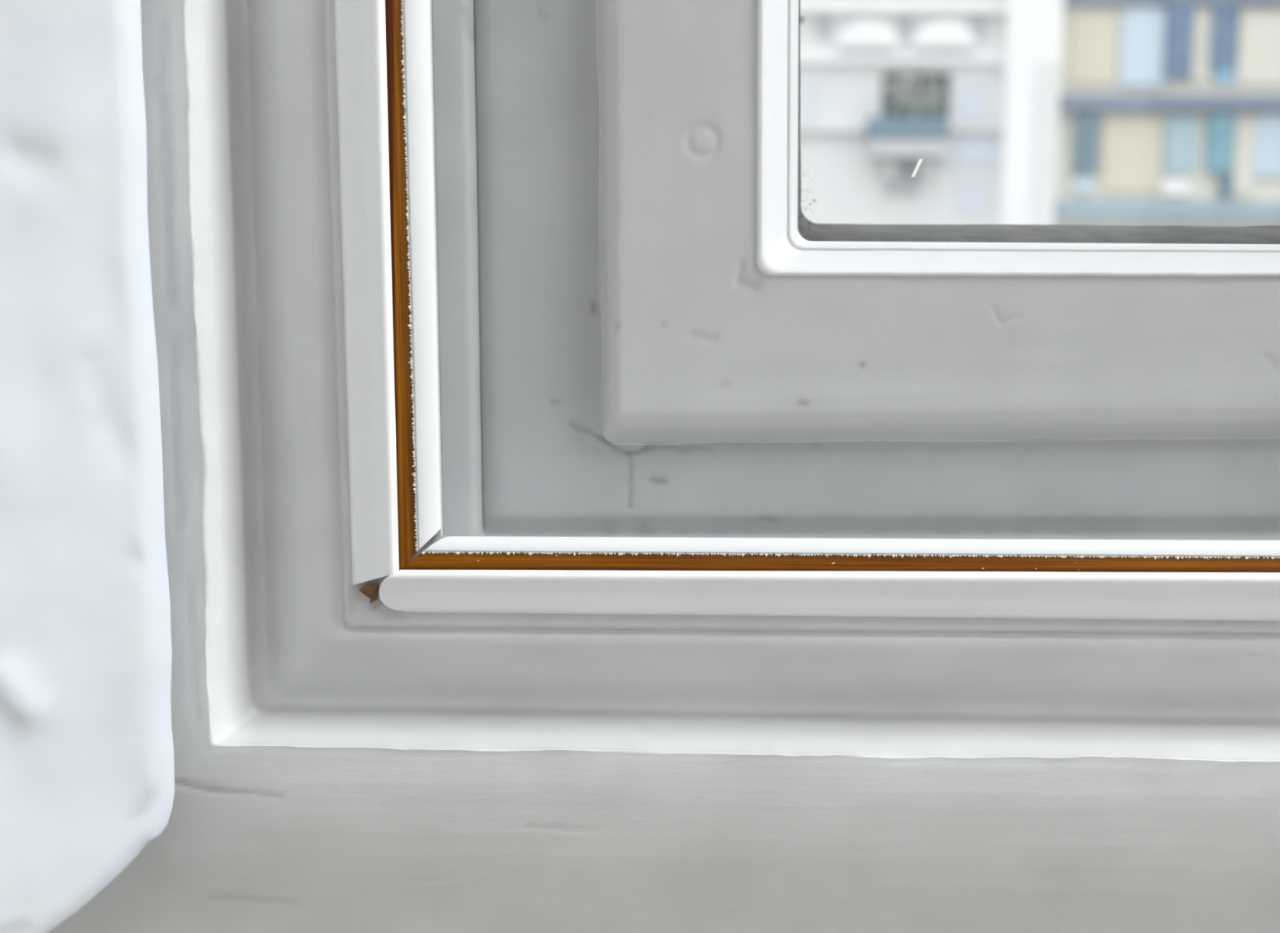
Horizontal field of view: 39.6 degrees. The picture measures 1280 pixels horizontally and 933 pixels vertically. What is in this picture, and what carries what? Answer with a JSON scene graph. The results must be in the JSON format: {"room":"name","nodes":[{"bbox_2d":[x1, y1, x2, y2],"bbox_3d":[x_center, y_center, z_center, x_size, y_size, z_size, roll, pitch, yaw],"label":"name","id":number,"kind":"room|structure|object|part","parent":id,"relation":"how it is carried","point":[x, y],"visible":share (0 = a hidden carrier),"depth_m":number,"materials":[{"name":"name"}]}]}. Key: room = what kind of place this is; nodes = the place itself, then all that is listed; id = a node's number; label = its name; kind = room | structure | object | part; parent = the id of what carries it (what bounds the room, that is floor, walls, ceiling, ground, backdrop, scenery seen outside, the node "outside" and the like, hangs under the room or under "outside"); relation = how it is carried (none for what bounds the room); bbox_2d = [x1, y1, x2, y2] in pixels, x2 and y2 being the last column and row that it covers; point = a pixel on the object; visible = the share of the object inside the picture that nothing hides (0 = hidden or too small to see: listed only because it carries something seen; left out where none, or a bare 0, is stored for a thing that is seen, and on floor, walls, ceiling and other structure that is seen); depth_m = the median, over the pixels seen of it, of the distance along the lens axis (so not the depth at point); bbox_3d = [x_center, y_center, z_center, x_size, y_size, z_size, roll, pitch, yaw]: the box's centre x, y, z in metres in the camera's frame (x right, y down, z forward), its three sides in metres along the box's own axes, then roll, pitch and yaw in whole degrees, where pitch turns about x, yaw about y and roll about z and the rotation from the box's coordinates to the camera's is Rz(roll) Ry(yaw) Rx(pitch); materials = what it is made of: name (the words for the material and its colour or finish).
{"room":"room by window","nodes":[
{"label":"room by window","id":0,"kind":"room"},
{"bbox_2d":[0,0,174,932],"bbox_3d":[-0.268,-0.702,0.169,0.336,1.671,0.248,1,9,2],"label":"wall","id":1,"kind":"structure","parent":0,"point":[87,775],"depth_m":0.36,"materials":[{"name":"paint"}]},
{"bbox_3d":[-0.031,-0.174,0.484,3.300,2.800,0.234,1,9,2],"label":"wall","id":2,"kind":"structure","parent":0,"visible":0},
{"bbox_2d":[48,0,1279,932],"bbox_3d":[0.126,-0.220,0.395,0.721,0.781,0.086,1,9,2],"label":"window","id":3,"kind":"structure","parent":2,"relation":"in","point":[344,762],"depth_m":0.42,"materials":[{"name":"white paint"}]},
{"bbox_2d":[333,0,440,603],"bbox_3d":[-0.058,-0.199,0.374,0.027,0.468,0.009,1,9,2],"label":"strip","id":4,"kind":"object","parent":3,"relation":"attached to","point":[383,55],"visible":1,"depth_m":0.40,"materials":[{"name":"white paint"}]},
{"bbox_3d":[-0.062,-0.197,0.374,0.018,0.454,0.007,1,9,2],"label":"painted moulding","id":5,"kind":"part","parent":4,"relation":"part of","materials":[{"name":"white paint"}]},
{"bbox_2d":[378,536,1279,621],"bbox_3d":[0.173,0.026,0.399,0.466,0.022,0.008,1,9,2],"label":"strip","id":6,"kind":"object","parent":3,"relation":"attached to","point":[1179,580],"visible":1,"depth_m":0.40,"materials":[{"name":"white paint"}]},
{"bbox_3d":[0.168,0.029,0.399,0.455,0.016,0.007,1,9,2],"label":"painted moulding","id":7,"kind":"part","parent":6,"relation":"part of","materials":[{"name":"white paint"}]},
{"bbox_3d":[0.127,-0.223,0.412,0.179,0.344,0.003,1,9,2],"label":"pane","id":8,"kind":"part","parent":3,"relation":"part of","materials":[{"name":"clear glass"}]},
{"bbox_3d":[0.124,-0.224,0.418,0.279,0.449,0.038,1,9,2],"label":"sash frame","id":9,"kind":"part","parent":3,"relation":"part of","materials":[{"name":"white paint"}]},
{"bbox_3d":[6.035,4.360,31.290,90.000,0.200,59.000,1,9,2],"label":"ground","id":10,"kind":"structure","parent":0,"visible":0},
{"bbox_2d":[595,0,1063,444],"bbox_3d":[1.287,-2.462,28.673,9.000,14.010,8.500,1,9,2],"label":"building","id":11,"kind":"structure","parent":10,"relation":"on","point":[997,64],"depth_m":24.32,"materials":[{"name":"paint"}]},
{"bbox_3d":[3.610,-3.966,24.560,0.466,0.482,0.020,1,9,2],"label":"recessed panel","id":12,"kind":"part","parent":11,"relation":"part of","materials":[{"name":"grey stone"}]},
{"bbox_3d":[3.402,-6.253,24.115,3.643,0.174,0.240,1,9,2],"label":"cornice","id":13,"kind":"part","parent":11,"relation":"part of","materials":[{"name":"paint"}]},
{"bbox_2d":[866,117,948,139],"bbox_3d":[3.628,-4.590,24.122,1.086,0.283,0.300,1,9,2],"label":"window box","id":14,"kind":"object","parent":11,"relation":"on","point":[877,128],"visible":1,"depth_m":23.97,"materials":[{"name":"blue"}]},
{"bbox_2d":[884,68,945,113],"bbox_3d":[3.726,-5.085,24.058,0.825,0.605,0.332,1,9,2],"label":"bush","id":15,"kind":"object","parent":14,"relation":"in","point":[904,99],"visible":1,"depth_m":24.04,"materials":[{"name":"grey plant"}]},
{"bbox_3d":[4.545,-4.356,24.458,1.003,0.387,0.040,1,9,2],"label":"recessed panel","id":16,"kind":"part","parent":11,"relation":"part of","materials":[{"name":"white"}]},
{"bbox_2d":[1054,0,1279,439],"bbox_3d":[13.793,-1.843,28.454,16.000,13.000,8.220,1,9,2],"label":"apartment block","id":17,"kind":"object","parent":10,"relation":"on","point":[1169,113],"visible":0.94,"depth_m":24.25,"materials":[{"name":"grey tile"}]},
{"bbox_3d":[6.176,-5.703,24.188,0.628,0.977,0.060,1,9,2],"label":"wall panel","id":18,"kind":"part","parent":17,"relation":"part of","materials":[{"name":"beige"}]},
{"bbox_3d":[6.757,-4.278,24.380,0.798,1.009,0.060,1,9,2],"label":"wall panel","id":19,"kind":"part","parent":17,"relation":"part of","materials":[{"name":"beige"}]},
{"bbox_3d":[6.830,-5.711,24.153,0.590,1.045,0.080,1,9,2],"label":"wall panel","id":20,"kind":"part","parent":17,"relation":"part of","materials":[{"name":"blue"}]},
{"bbox_3d":[7.387,-4.404,24.328,0.396,0.777,0.080,1,9,2],"label":"wall panel","id":21,"kind":"part","parent":17,"relation":"part of","materials":[{"name":"blue"}]},
{"bbox_3d":[7.642,-5.738,24.130,0.283,1.019,0.060,1,9,2],"label":"wall panel","id":22,"kind":"part","parent":17,"relation":"part of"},
{"bbox_3d":[7.950,-5.321,24.160,0.257,0.174,0.100,1,9,2],"label":"cyan panel","id":23,"kind":"part","parent":17,"relation":"part of","materials":[{"name":"blue"}]},
{"bbox_3d":[8.279,-4.260,24.332,0.282,1.063,0.050,1,9,2],"label":"wall panel","id":24,"kind":"part","parent":17,"relation":"part of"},
{"bbox_3d":[8.606,-5.683,24.103,0.973,0.972,0.060,1,9,2],"label":"wall panel","id":25,"kind":"part","parent":17,"relation":"part of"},
{"bbox_3d":[8.782,-4.395,24.279,0.742,0.845,0.080,1,9,2],"label":"wall panel","id":26,"kind":"part","parent":17,"relation":"part of","materials":[{"name":"blue"}]}
]}

